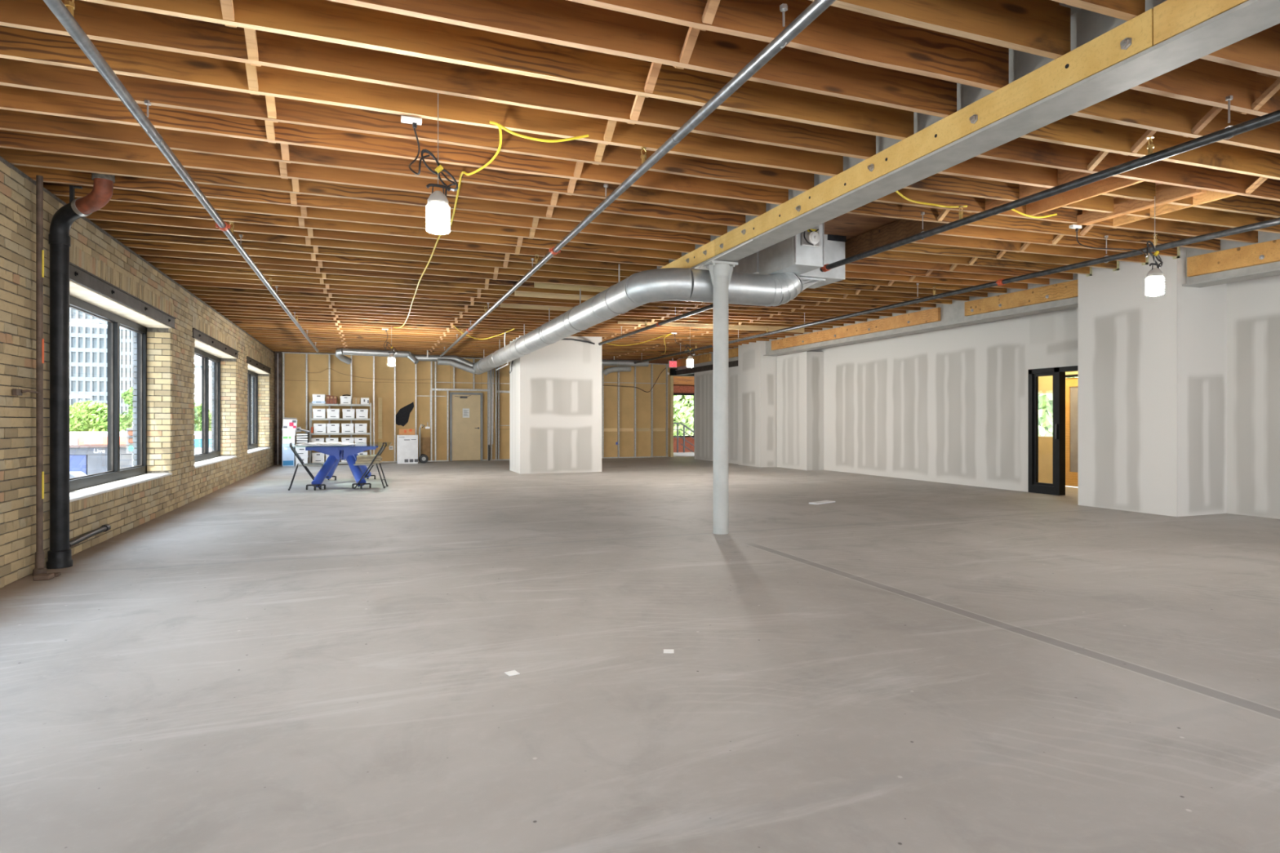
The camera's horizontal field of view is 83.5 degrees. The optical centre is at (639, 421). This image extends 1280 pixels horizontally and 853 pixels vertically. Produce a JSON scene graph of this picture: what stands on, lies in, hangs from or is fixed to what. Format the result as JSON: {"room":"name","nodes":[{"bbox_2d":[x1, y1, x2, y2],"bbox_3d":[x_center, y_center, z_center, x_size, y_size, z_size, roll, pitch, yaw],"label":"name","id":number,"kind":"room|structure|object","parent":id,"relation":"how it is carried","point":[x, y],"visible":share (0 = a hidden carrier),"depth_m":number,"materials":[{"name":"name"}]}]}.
{"room":"unfinished commercial space","nodes":[
{"label":"unfinished commercial space","id":0,"kind":"room"},
{"bbox_2d":[0,155,275,588],"bbox_3d":[-6.188,-0.470,8.518,0.479,3.800,26.300,0,0,-21],"label":"wall","id":1,"kind":"structure","parent":0,"point":[105,273],"depth_m":7.88,"materials":[{"name":"brick"}]},
{"bbox_2d":[12,175,46,576],"bbox_3d":[-4.852,-0.370,5.688,0.088,3.240,0.351,0,0,-9],"label":"riser pipe","id":2,"kind":"object","parent":1,"relation":"attached to","point":[39,568],"visible":0.95,"depth_m":5.80,"materials":[{"name":"metal"}]},
{"bbox_2d":[46,173,115,568],"bbox_3d":[-4.719,-0.470,6.041,0.725,3.441,0.179,0,0,22],"label":"drain pipe","id":3,"kind":"object","parent":1,"relation":"attached to","point":[60,553],"visible":0.94,"depth_m":6.08,"materials":[{"name":"black metal"}]},
{"bbox_2d":[46,548,72,568],"bbox_3d":[-4.974,1.175,6.143,0.176,0.150,0.176,0,0,-21],"label":"socket","id":4,"kind":"object","parent":3,"relation":"attached to","point":[57,558],"depth_m":6.08,"materials":[{"name":"black metal"}]},
{"bbox_2d":[69,524,111,547],"bbox_3d":[-5.334,1.105,6.931,0.071,0.081,1.031,0,0,-21],"label":"pipe stub","id":5,"kind":"object","parent":1,"relation":"attached to","point":[106,527],"visible":0.91,"depth_m":6.93,"materials":[{"name":"black metal"}]},
{"bbox_2d":[69,294,146,491],"bbox_3d":[-6.157,-0.284,8.075,0.104,2.008,3.750,0,0,-21],"label":"window","id":6,"kind":"structure","parent":1,"relation":"in","point":[114,473],"depth_m":8.69,"materials":[{"name":"metal"}]},
{"bbox_2d":[193,347,220,462],"bbox_3d":[-7.969,-0.284,12.896,0.104,2.008,3.750,0,0,-21],"label":"window","id":7,"kind":"structure","parent":1,"relation":"in","point":[206,357],"depth_m":13.51,"materials":[{"name":"metal"}]},
{"bbox_2d":[247,369,257,449],"bbox_3d":[-9.790,-0.284,17.740,0.104,2.008,3.740,0,0,-21],"label":"window","id":8,"kind":"structure","parent":1,"relation":"in","point":[250,374],"depth_m":19.05,"materials":[{"name":"metal"}]},
{"bbox_2d":[273,351,694,464],"bbox_3d":[-4.424,-0.550,22.999,14.100,3.600,0.430,0,0,-21],"label":"wall","id":9,"kind":"structure","parent":0,"point":[636,423],"depth_m":22.26,"materials":[{"name":"brown wood"}]},
{"bbox_2d":[306,368,432,380],"bbox_3d":[-8.059,-1.399,21.515,3.551,0.318,0.026,0,0,-21],"label":"cable","id":10,"kind":"object","parent":9,"relation":"attached to","point":[327,368],"visible":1,"depth_m":21.50,"materials":[{"name":"rubber"}]},
{"bbox_2d":[377,397,382,439],"bbox_3d":[-7.829,-0.090,21.599,0.110,1.240,0.024,0,0,-21],"label":"timber offcut","id":11,"kind":"object","parent":9,"relation":"attached to","point":[380,399],"visible":1,"depth_m":21.59,"materials":[{"name":"wood"}]},
{"bbox_2d":[425,389,431,428],"bbox_3d":[-6.526,-0.370,22.054,0.159,1.200,0.060,0,0,-21],"label":"pipe","id":12,"kind":"object","parent":9,"relation":"attached to","point":[427,427],"visible":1,"depth_m":22.07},
{"bbox_2d":[449,392,482,461],"bbox_3d":[-5.461,0.175,22.534,1.010,2.150,0.190,0,0,-21],"label":"door","id":13,"kind":"structure","parent":9,"relation":"in","point":[465,409],"depth_m":22.51,"materials":[{"name":"beige paint"}]},
{"bbox_2d":[488,367,497,460],"bbox_3d":[-4.677,-0.350,22.766,0.282,3.200,0.052,0,0,-21],"label":"bundle","id":14,"kind":"object","parent":9,"relation":"attached to","point":[496,367],"visible":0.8,"depth_m":22.75,"materials":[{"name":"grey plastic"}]},
{"bbox_2d":[602,368,666,392],"bbox_3d":[-0.168,-1.424,24.476,2.308,0.868,0.021,0,0,-21],"label":"cable","id":15,"kind":"object","parent":9,"relation":"attached to","point":[665,368],"visible":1,"depth_m":24.53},
{"bbox_2d":[509,335,601,474],"bbox_3d":[-2.129,-0.515,17.973,2.030,3.530,1.355,0,0,-21],"label":"wall","id":16,"kind":"structure","parent":0,"point":[555,389],"depth_m":17.35,"materials":[{"name":"paint"}]},
{"bbox_2d":[0,452,1279,852],"bbox_3d":[0.573,1.340,12.661,15.220,0.180,29.300,0,0,-21],"label":"floor","id":17,"kind":"structure","parent":0,"point":[253,664],"depth_m":3.60,"materials":[{"name":"concrete"}]},
{"bbox_2d":[32,572,61,581],"bbox_3d":[-4.718,1.230,5.705,0.120,0.040,0.200,0,0,-21],"label":"lump","id":18,"kind":"object","parent":17,"relation":"on","point":[47,576],"visible":1,"depth_m":5.63,"materials":[{"name":"brown"}]},
{"bbox_2d":[282,443,295,466],"bbox_3d":[-9.768,0.940,19.937,0.300,0.620,0.343,0,0,-21],"label":"carton","id":19,"kind":"object","parent":17,"relation":"on","point":[288,455],"visible":0.9,"depth_m":19.77,"materials":[{"name":"cardboard"}]},
{"bbox_2d":[283,460,293,465],"bbox_3d":[-9.708,1.155,19.777,0.260,0.130,0.003,0,0,-21],"label":"print","id":20,"kind":"object","parent":19,"relation":"attached to","point":[285,462],"depth_m":19.78},
{"bbox_2d":[282,435,296,444],"bbox_3d":[-9.758,0.515,19.940,0.310,0.220,0.343,0,0,-21],"label":"carton","id":21,"kind":"object","parent":19,"relation":"on","point":[286,439],"visible":0.9,"depth_m":19.79,"materials":[{"name":"cardboard"}]},
{"bbox_2d":[282,428,296,435],"bbox_3d":[-9.754,0.298,19.943,0.340,0.204,0.360,0,0,-22],"label":"carton","id":22,"kind":"object","parent":21,"relation":"on","point":[286,432],"visible":0.91,"depth_m":19.79,"materials":[{"name":"cardboard"}]},
{"bbox_2d":[283,418,297,428],"bbox_3d":[-9.734,0.070,19.950,0.351,0.256,0.343,0,0,-23],"label":"carton","id":23,"kind":"object","parent":22,"relation":"on","point":[292,424],"visible":1,"depth_m":19.80,"materials":[{"name":"cardboard"}]},
{"bbox_2d":[294,455,308,466],"bbox_3d":[-9.467,1.108,20.073,0.320,0.284,0.360,0,0,-21],"label":"carton","id":24,"kind":"object","parent":17,"relation":"on","point":[304,458],"visible":0.54,"depth_m":19.93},
{"bbox_2d":[295,446,308,455],"bbox_3d":[-9.467,0.823,20.073,0.330,0.274,0.360,0,0,-23],"label":"carton","id":25,"kind":"object","parent":24,"relation":"on","point":[301,451],"visible":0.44,"depth_m":19.91,"materials":[{"name":"cardboard"}]},
{"bbox_2d":[288,442,321,490],"bbox_3d":[-6.175,0.827,13.223,0.557,0.858,0.454,0,0,-24],"label":"folding chair","id":26,"kind":"object","parent":17,"relation":"on","point":[292,448],"visible":0.94,"depth_m":13.06,"materials":[{"name":"black metal"}]},
{"bbox_2d":[288,442,391,490],"bbox_3d":[-5.879,0.853,14.221,1.760,0.791,2.486,0,0,-18],"label":"folding table","id":27,"kind":"object","parent":17,"relation":"on","point":[349,452],"visible":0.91,"depth_m":13.61,"materials":[{"name":"plastic"}]},
{"bbox_2d":[298,441,353,445],"bbox_3d":[-6.002,0.436,13.819,0.930,0.036,1.200,0,0,-12],"label":"sheets","id":28,"kind":"object","parent":27,"relation":"on","point":[338,443],"visible":1,"depth_m":13.60,"materials":[{"name":"white paper"}]},
{"bbox_2d":[309,402,371,464],"bbox_3d":[-8.636,0.360,20.705,1.640,1.780,0.480,0,0,-21],"label":"shelving unit","id":29,"kind":"object","parent":17,"relation":"on","point":[311,419],"visible":0.62,"depth_m":20.53,"materials":[{"name":"grey paint"}]},
{"bbox_2d":[311,437,324,442],"bbox_3d":[-9.198,0.614,20.471,0.328,0.270,0.358,0,0,-21],"label":"box","id":30,"kind":"object","parent":29,"relation":"on","point":[313,439],"visible":0.59,"depth_m":20.33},
{"bbox_2d":[311,452,324,462],"bbox_3d":[-9.182,1.034,20.478,0.328,0.270,0.358,0,0,-21],"label":"box","id":31,"kind":"object","parent":29,"relation":"on","point":[316,456],"visible":0.95,"depth_m":20.32,"materials":[{"name":"cardboard"}]},
{"bbox_2d":[311,394,325,404],"bbox_3d":[-9.171,-0.626,20.482,0.350,0.270,0.358,0,0,-21],"label":"box","id":32,"kind":"object","parent":29,"relation":"on","point":[317,398],"visible":0.97,"depth_m":20.33,"materials":[{"name":"cardboard"}]},
{"bbox_2d":[312,408,325,418],"bbox_3d":[-9.162,-0.216,20.485,0.328,0.270,0.358,0,0,-21],"label":"box","id":33,"kind":"object","parent":29,"relation":"on","point":[317,413],"visible":0.98,"depth_m":20.33,"materials":[{"name":"cardboard"}]},
{"bbox_2d":[313,423,326,433],"bbox_3d":[-9.140,0.204,20.493,0.328,0.270,0.358,0,0,-21],"label":"box","id":34,"kind":"object","parent":29,"relation":"on","point":[318,428],"visible":0.96,"depth_m":20.33,"materials":[{"name":"cardboard"}]},
{"bbox_2d":[329,395,333,404],"bbox_3d":[-8.851,-0.610,20.581,0.090,0.238,0.262,0,0,-21],"label":"binder","id":35,"kind":"object","parent":29,"relation":"on","point":[331,397],"visible":0.91,"depth_m":20.46,"materials":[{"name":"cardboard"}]},
{"bbox_2d":[325,437,338,442],"bbox_3d":[-8.847,0.614,20.603,0.328,0.270,0.358,0,0,-21],"label":"box","id":36,"kind":"object","parent":29,"relation":"on","point":[327,439],"visible":0.59,"depth_m":20.45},
{"bbox_2d":[326,408,339,418],"bbox_3d":[-8.819,-0.216,20.614,0.328,0.270,0.358,0,0,-21],"label":"box","id":37,"kind":"object","parent":29,"relation":"on","point":[331,413],"visible":1,"depth_m":20.46,"materials":[{"name":"cardboard"}]},
{"bbox_2d":[326,423,339,433],"bbox_3d":[-8.819,0.204,20.614,0.328,0.270,0.358,0,0,-21],"label":"box","id":38,"kind":"object","parent":29,"relation":"on","point":[331,428],"visible":0.98,"depth_m":20.45,"materials":[{"name":"cardboard"}]},
{"bbox_2d":[340,395,351,404],"bbox_3d":[-8.507,-0.606,20.731,0.295,0.230,0.323,0,0,-21],"label":"box","id":39,"kind":"object","parent":29,"relation":"on","point":[344,399],"visible":0.96,"depth_m":20.59,"materials":[{"name":"cardboard"}]},
{"bbox_2d":[341,423,354,432],"bbox_3d":[-8.460,0.204,20.749,0.328,0.270,0.358,0,0,-21],"label":"box","id":40,"kind":"object","parent":29,"relation":"on","point":[346,428],"visible":0.96,"depth_m":20.59,"materials":[{"name":"cardboard"}]},
{"bbox_2d":[341,437,354,442],"bbox_3d":[-8.460,0.614,20.749,0.328,0.270,0.358,0,0,-21],"label":"box","id":41,"kind":"object","parent":29,"relation":"on","point":[343,439],"visible":0.59,"depth_m":20.59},
{"bbox_2d":[342,408,355,418],"bbox_3d":[-8.437,-0.216,20.758,0.328,0.270,0.358,0,0,-21],"label":"box","id":42,"kind":"object","parent":29,"relation":"on","point":[347,413],"visible":1,"depth_m":20.60,"materials":[{"name":"cardboard"}]},
{"bbox_2d":[352,397,359,404],"bbox_3d":[-8.250,-0.586,20.828,0.200,0.190,0.262,0,0,-21],"label":"carton","id":43,"kind":"object","parent":29,"relation":"on","point":[355,400],"visible":0.93,"depth_m":20.71,"materials":[{"name":"cardboard"}]},
{"bbox_2d":[354,437,366,442],"bbox_3d":[-8.135,0.614,20.871,0.328,0.270,0.358,0,0,-21],"label":"box","id":44,"kind":"object","parent":29,"relation":"on","point":[356,439],"visible":0.59,"depth_m":20.70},
{"bbox_2d":[355,423,367,432],"bbox_3d":[-8.127,0.204,20.874,0.328,0.270,0.358,0,0,-21],"label":"box","id":45,"kind":"object","parent":29,"relation":"on","point":[359,428],"visible":0.96,"depth_m":20.71,"materials":[{"name":"cardboard"}]},
{"bbox_2d":[355,408,368,418],"bbox_3d":[-8.099,-0.216,20.884,0.328,0.270,0.358,0,0,-21],"label":"box","id":46,"kind":"object","parent":29,"relation":"on","point":[360,413],"visible":1,"depth_m":20.73,"materials":[{"name":"cardboard"}]},
{"bbox_2d":[360,397,368,404],"bbox_3d":[-8.011,-0.584,20.875,0.220,0.185,0.262,0,0,-21],"label":"carton","id":47,"kind":"object","parent":29,"relation":"on","point":[363,400],"visible":0.95,"depth_m":20.75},
{"bbox_2d":[353,441,387,488],"bbox_3d":[-5.064,0.827,13.500,0.557,0.858,0.454,0,0,-12],"label":"folding chair","id":48,"kind":"object","parent":17,"relation":"on","point":[380,451],"visible":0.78,"depth_m":13.34,"materials":[{"name":"black metal"}]},
{"bbox_2d":[355,460,382,463],"bbox_3d":[-5.101,0.767,13.489,0.420,0.048,0.380,0,0,-12],"label":"seat pad","id":49,"kind":"object","parent":48,"relation":"on","point":[380,461],"visible":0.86,"depth_m":13.30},
{"bbox_2d":[356,457,382,461],"bbox_3d":[-5.090,0.717,13.493,0.420,0.048,0.380,0,0,-16],"label":"seat pad","id":50,"kind":"object","parent":49,"relation":"on","point":[380,458],"visible":0.87,"depth_m":13.32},
{"bbox_2d":[356,454,381,458],"bbox_3d":[-5.101,0.667,13.488,0.420,0.048,0.380,0,0,-20],"label":"seat pad","id":51,"kind":"object","parent":50,"relation":"on","point":[359,456],"visible":1,"depth_m":13.32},
{"bbox_2d":[396,435,417,463],"bbox_3d":[-6.902,0.830,21.280,0.590,0.840,0.403,0,0,-21],"label":"carton","id":52,"kind":"object","parent":17,"relation":"on","point":[406,445],"visible":1,"depth_m":21.10,"materials":[{"name":"cardboard"}]},
{"bbox_2d":[399,428,415,435],"bbox_3d":[-6.947,0.318,21.371,0.450,0.180,0.203,0,0,-21],"label":"carton","id":53,"kind":"object","parent":52,"relation":"on","point":[402,431],"visible":1,"depth_m":21.28,"materials":[{"name":"orange cardboard"}]},
{"bbox_2d":[417,424,428,463],"bbox_3d":[-6.516,0.670,21.502,0.290,1.160,0.476,0,0,-21],"label":"hand truck","id":54,"kind":"object","parent":17,"relation":"on","point":[423,458],"visible":1,"depth_m":21.30,"materials":[{"name":"grey paint"}]},
{"bbox_2d":[420,437,430,460],"bbox_3d":[-6.646,0.860,22.148,0.320,0.720,0.020,0,0,-21],"label":"plywood sheet","id":55,"kind":"object","parent":54,"relation":"on","point":[424,442],"visible":0.71,"depth_m":22.14,"materials":[{"name":"wood"}]},
{"bbox_2d":[504,670,519,676],"bbox_3d":[-0.633,1.248,3.546,0.056,0.003,0.060,0,0,-35],"label":"paper scrap","id":56,"kind":"object","parent":17,"relation":"on","point":[513,673],"visible":1,"depth_m":3.54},
{"bbox_2d":[663,648,674,653],"bbox_3d":[0.156,1.248,3.884,0.056,0.003,0.060,0,0,2],"label":"paper scrap","id":57,"kind":"object","parent":17,"relation":"on","point":[665,651],"visible":1,"depth_m":3.88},
{"bbox_2d":[673,422,694,453],"bbox_3d":[1.263,0.784,28.357,2.716,1.458,0.050,0,0,-21],"label":"stair railing","id":58,"kind":"object","parent":17,"relation":"on","point":[682,424],"visible":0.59,"depth_m":28.51,"materials":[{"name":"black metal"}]},
{"bbox_2d":[703,260,737,534],"bbox_3d":[0.901,-0.255,7.993,0.320,3.010,0.220,0,0,-21],"label":"steel column","id":59,"kind":"structure","parent":17,"relation":"on","point":[720,272],"depth_m":7.92,"materials":[{"name":"metal"}]},
{"bbox_2d":[657,0,1279,270],"bbox_3d":[0.966,-2.022,7.830,0.333,0.536,19.780,0,0,-21],"label":"steel beam","id":60,"kind":"structure","parent":59,"relation":"on","point":[1108,56],"depth_m":4.23,"materials":[{"name":"yellow wood"}]},
{"bbox_2d":[808,500,835,504],"bbox_3d":[2.776,1.239,10.921,0.460,0.020,0.160,0,0,-41],"label":"drywall offcut","id":61,"kind":"object","parent":17,"relation":"on","point":[823,501],"visible":1,"depth_m":10.84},
{"bbox_2d":[0,0,1279,359],"bbox_3d":[0.286,-2.262,10.951,13.760,0.549,26.300,0,0,-21],"label":"ceiling","id":62,"kind":"structure","parent":0,"point":[285,115],"depth_m":5.42,"materials":[{"name":"brown wood"}]},
{"bbox_2d":[43,0,318,351],"bbox_3d":[-4.412,-1.909,8.017,0.121,0.203,23.110,0,0,-21],"label":"pipe","id":63,"kind":"object","parent":62,"relation":"hanging from","point":[63,12],"visible":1,"depth_m":4.38,"materials":[{"name":"metal"}]},
{"bbox_2d":[383,326,397,366],"bbox_3d":[-5.337,-1.580,15.186,0.401,0.840,0.219,0,0,38],"label":"work light","id":64,"kind":"object","parent":62,"relation":"hanging from","point":[391,362],"visible":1,"depth_m":15.08,"materials":[{"name":"white"}]},
{"bbox_2d":[400,115,422,128],"bbox_3d":[-1.497,-1.955,4.694,0.130,0.060,0.050,0,0,-21],"label":"outlet box","id":65,"kind":"object","parent":62,"relation":"attached to","point":[415,122],"visible":1,"depth_m":4.68,"materials":[{"name":"white plastic"}]},
{"bbox_2d":[408,93,457,235],"bbox_3d":[-1.356,-1.573,4.486,0.479,0.855,0.224,0,0,41],"label":"work light","id":66,"kind":"object","parent":62,"relation":"hanging from","point":[437,209],"visible":1,"depth_m":4.34,"materials":[{"name":"white"}]},
{"bbox_2d":[393,120,502,328],"bbox_3d":[-3.058,-1.958,10.013,0.171,0.080,11.314,0,0,-22],"label":"extension cord","id":67,"kind":"object","parent":62,"relation":"hanging from","point":[491,122],"visible":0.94,"depth_m":5.95,"materials":[{"name":"plastic"}]},
{"bbox_2d":[452,324,515,339],"bbox_3d":[-3.471,-1.920,15.631,1.316,0.158,1.112,0,0,-21],"label":"extension cord","id":68,"kind":"object","parent":62,"relation":"hanging from","point":[452,325],"visible":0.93,"depth_m":15.81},
{"bbox_2d":[498,123,588,142],"bbox_3d":[-0.658,-1.956,4.904,0.627,0.085,0.041,0,0,-19],"label":"extension cord","id":69,"kind":"object","parent":62,"relation":"hanging from","point":[500,125],"visible":1,"depth_m":4.90,"materials":[{"name":"plastic"}]},
{"bbox_2d":[562,337,595,344],"bbox_3d":[-1.734,-1.935,17.297,1.326,0.129,0.053,0,0,-18],"label":"pipe","id":70,"kind":"object","parent":62,"relation":"hanging from","point":[564,338],"visible":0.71,"depth_m":17.37,"materials":[{"name":"metal"}]},
{"bbox_2d":[334,264,825,374],"bbox_3d":[-2.915,-1.656,14.313,4.029,0.689,14.981,0,0,-31],"label":"spiral duct","id":71,"kind":"object","parent":62,"relation":"hanging from","point":[667,284],"visible":0.98,"depth_m":8.51,"materials":[{"name":"silver metal"}]},
{"bbox_2d":[601,355,648,375],"bbox_3d":[-0.972,-1.842,23.392,2.441,0.695,0.686,0,0,-21],"label":"duct","id":72,"kind":"object","parent":62,"relation":"hanging from","point":[626,365],"visible":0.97,"depth_m":23.38,"materials":[{"name":"metal"}]},
{"bbox_2d":[439,0,835,357],"bbox_3d":[-1.524,-1.909,9.370,0.121,0.203,23.610,0,0,-21],"label":"pipe","id":73,"kind":"object","parent":62,"relation":"hanging from","point":[816,7],"visible":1,"depth_m":4.42,"materials":[{"name":"metal"}]},
{"bbox_2d":[606,333,671,354],"bbox_3d":[-0.130,-1.994,19.229,1.737,0.169,4.716,0,0,-1],"label":"extension cord","id":74,"kind":"object","parent":62,"relation":"hanging from","point":[670,333],"visible":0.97,"depth_m":17.91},
{"bbox_2d":[598,302,712,345],"bbox_3d":[0.406,-1.963,13.701,0.123,0.274,7.860,0,0,-21],"label":"pipe","id":75,"kind":"object","parent":62,"relation":"hanging from","point":[708,307],"visible":0.69,"depth_m":13.68,"materials":[{"name":"metal"}]},
{"bbox_2d":[668,358,677,368],"bbox_3d":[1.137,-2.030,24.836,0.302,0.360,0.062,0,0,-21],"label":"exit sign","id":76,"kind":"object","parent":62,"relation":"attached to","point":[672,364],"visible":0.98,"depth_m":24.81,"materials":[{"name":"red plastic"}]},
{"bbox_2d":[674,324,694,367],"bbox_3d":[1.017,-1.630,16.234,0.258,0.920,1.466,0,0,-6],"label":"work light","id":77,"kind":"object","parent":62,"relation":"hanging from","point":[690,359],"visible":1,"depth_m":15.55,"materials":[{"name":"white"}]},
{"bbox_2d":[732,222,846,288],"bbox_3d":[2.074,-2.125,8.866,1.300,0.750,1.600,0,0,-21],"label":"duct plenum","id":78,"kind":"object","parent":62,"relation":"attached to","point":[803,254],"visible":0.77,"depth_m":8.41,"materials":[{"name":"silver metal"}]},
{"bbox_2d":[895,190,967,208],"bbox_3d":[2.458,-2.030,6.418,1.548,0.057,0.213,0,0,-40],"label":"extension cord","id":79,"kind":"object","parent":62,"relation":"hanging from","point":[897,191],"visible":0.68,"depth_m":6.64,"materials":[{"name":"plastic"}]},
{"bbox_2d":[634,217,1279,364],"bbox_3d":[4.080,-1.983,11.743,0.123,0.314,24.110,0,0,-21],"label":"beam","id":80,"kind":"structure","parent":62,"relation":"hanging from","point":[1106,259],"depth_m":9.07,"materials":[{"name":"metal"}]},
{"bbox_2d":[675,231,1279,375],"bbox_3d":[5.935,-2.018,12.967,0.366,0.825,25.900,0,0,-21],"label":"steel beam","id":81,"kind":"structure","parent":62,"relation":"attached to","point":[1235,261],"depth_m":12.13,"materials":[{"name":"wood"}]},
{"bbox_2d":[1011,208,1057,217],"bbox_3d":[3.904,-2.048,7.093,0.606,0.080,0.036,0,0,-20],"label":"extension cord","id":82,"kind":"object","parent":62,"relation":"hanging from","point":[1014,210],"visible":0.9,"depth_m":7.07,"materials":[{"name":"plastic"}]},
{"bbox_2d":[819,95,1279,271],"bbox_3d":[3.994,-1.963,4.153,0.123,0.274,9.960,0,0,-21],"label":"pipe","id":83,"kind":"object","parent":62,"relation":"hanging from","point":[1273,117],"visible":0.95,"depth_m":5.48,"materials":[{"name":"metal"}]},
{"bbox_2d":[1069,224,1081,231],"bbox_3d":[4.627,-2.050,7.614,0.130,0.060,0.050,0,0,-21],"label":"outlet box","id":84,"kind":"object","parent":62,"relation":"attached to","point":[1076,227],"visible":1,"depth_m":7.60,"materials":[{"name":"white plastic"}]},
{"bbox_2d":[1075,195,1164,296],"bbox_3d":[4.766,-1.620,7.099,0.259,0.920,1.098,0,0,0],"label":"work light","id":85,"kind":"object","parent":62,"relation":"hanging from","point":[1154,280],"visible":1,"depth_m":6.61,"materials":[{"name":"white"}]},
{"bbox_2d":[673,384,694,452],"bbox_3d":[1.910,1.225,29.882,7.600,6.050,8.000,0,0,-21],"label":"wall","id":86,"kind":"structure","parent":0,"point":[679,389],"depth_m":33.91,"materials":[{"name":"red brick"}]},
{"bbox_2d":[673,376,694,386],"bbox_3d":[1.787,-1.815,30.210,7.400,0.270,8.700,0,0,-21],"label":"ceiling","id":87,"kind":"structure","parent":0,"point":[682,380],"depth_m":30.06,"materials":[{"name":"brown wood"}]},
{"bbox_2d":[694,246,1279,519],"bbox_3d":[6.203,-0.650,13.121,1.155,3.800,26.200,0,0,-21],"label":"wall","id":88,"kind":"structure","parent":0,"point":[1179,388],"depth_m":10.62,"materials":[{"name":"paint"}]},
{"bbox_2d":[1028,365,1078,495],"bbox_3d":[7.186,0.170,11.850,0.170,2.160,1.690,0,0,-21],"label":"door","id":89,"kind":"structure","parent":88,"relation":"in","point":[1058,487],"depth_m":12.19,"materials":[{"name":"metal"}]},
{"bbox_2d":[1038,371,1078,486],"bbox_3d":[7.504,-0.150,13.503,1.550,2.800,6.000,0,0,-21],"label":"wall","id":90,"kind":"structure","parent":0,"point":[1045,383],"depth_m":14.06,"materials":[{"name":"beige paint"}]},
{"bbox_2d":[1065,373,1078,486],"bbox_3d":[8.286,0.185,13.220,0.075,2.130,1.160,0,0,-21],"label":"door","id":91,"kind":"structure","parent":90,"relation":"in","point":[1071,384],"depth_m":13.55,"materials":[{"name":"wood"}]},
{"label":"outside","id":92,"kind":"structure","parent":0,"visible":0},
{"bbox_3d":[-57.419,4.600,95.933,280.000,0.300,380.000,0,0,-21],"label":"ground","id":93,"kind":"structure","parent":92,"visible":0},
{"bbox_2d":[69,471,86,478],"bbox_3d":[-34.031,3.724,42.227,4.286,1.447,1.800,0,0,-21],"label":"parked car","id":94,"kind":"object","parent":93,"relation":"on","point":[72,474],"visible":0.05,"depth_m":42.18,"materials":[{"name":"paint"}]},
{"bbox_2d":[69,394,90,399],"bbox_3d":[-21.964,1.714,27.426,1.524,5.472,0.220,0,0,-21],"label":"street lamp","id":95,"kind":"object","parent":93,"relation":"on","point":[71,396],"visible":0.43,"depth_m":27.49,"materials":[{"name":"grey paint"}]},
{"bbox_2d":[69,307,107,407],"bbox_3d":[-144.894,-39.650,188.555,18.400,88.200,26.050,0,0,-21],"label":"building","id":96,"kind":"structure","parent":93,"relation":"on","point":[88,346],"depth_m":177.88,"materials":[{"name":"concrete"}]},
{"bbox_2d":[79,400,107,408],"bbox_3d":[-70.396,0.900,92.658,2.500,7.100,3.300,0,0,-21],"label":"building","id":97,"kind":"structure","parent":93,"relation":"on","point":[85,401],"depth_m":91.43,"materials":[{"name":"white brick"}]},
{"bbox_2d":[69,400,122,431],"bbox_3d":[-58.198,1.045,76.405,5.482,6.831,5.012,0,0,-21],"label":"tree","id":98,"kind":"object","parent":93,"relation":"on","point":[88,417],"visible":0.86,"depth_m":75.21,"materials":[{"name":"green plant"}]},
{"bbox_2d":[120,328,133,413],"bbox_3d":[-98.123,-6.900,138.296,5.000,22.700,9.050,0,0,-21],"label":"brick tower","id":99,"kind":"structure","parent":93,"relation":"on","point":[126,336],"depth_m":134.24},
{"bbox_2d":[120,386,133,431],"bbox_3d":[-52.082,0.281,74.367,4.020,8.351,3.792,0,0,-21],"label":"tree","id":100,"kind":"object","parent":93,"relation":"on","point":[126,420],"visible":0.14,"depth_m":73.22,"materials":[{"name":"green plant"}]},
{"bbox_2d":[125,422,133,466],"bbox_3d":[-22.115,2.250,31.215,0.360,4.400,0.639,0,0,-21],"label":"sign","id":101,"kind":"object","parent":93,"relation":"on","point":[130,436],"visible":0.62,"depth_m":31.05,"materials":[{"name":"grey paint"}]},
{"bbox_2d":[69,431,212,475],"bbox_3d":[-40.008,2.600,53.869,12.000,3.700,9.600,0,0,-21],"label":"building","id":102,"kind":"structure","parent":93,"relation":"on","point":[88,451],"depth_m":50.04,"materials":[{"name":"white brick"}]},
{"bbox_2d":[193,365,212,424],"bbox_3d":[-60.115,-1.550,102.397,6.800,12.000,10.300,0,0,-21],"label":"building","id":103,"kind":"structure","parent":93,"relation":"on","point":[197,371],"depth_m":97.21,"materials":[{"name":"concrete"}]},
{"bbox_2d":[193,402,212,431],"bbox_3d":[-55.640,1.055,90.225,5.657,6.815,6.138,0,0,-21],"label":"tree","id":104,"kind":"object","parent":93,"relation":"on","point":[197,409],"visible":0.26,"depth_m":88.70,"materials":[{"name":"green plant"}]},
{"bbox_2d":[193,438,212,454],"bbox_3d":[-31.850,2.875,53.196,2.600,3.150,0.600,0,0,-21],"label":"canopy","id":105,"kind":"object","parent":93,"relation":"on","point":[197,442],"visible":0.12,"depth_m":52.68,"materials":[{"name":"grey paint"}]},
{"bbox_2d":[673,395,693,435],"bbox_3d":[2.430,0.261,44.640,6.174,8.398,6.156,0,0,-21],"label":"tree","id":106,"kind":"object","parent":93,"relation":"on","point":[683,405],"visible":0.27,"depth_m":42.50,"materials":[{"name":"green plant"}]},
{"bbox_2d":[1038,377,1075,436],"bbox_3d":[11.787,0.834,19.485,5.004,7.251,4.801,0,0,-21],"label":"tree","id":107,"kind":"object","parent":93,"relation":"on","point":[1045,400],"visible":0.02,"depth_m":18.73,"materials":[{"name":"green plant"}]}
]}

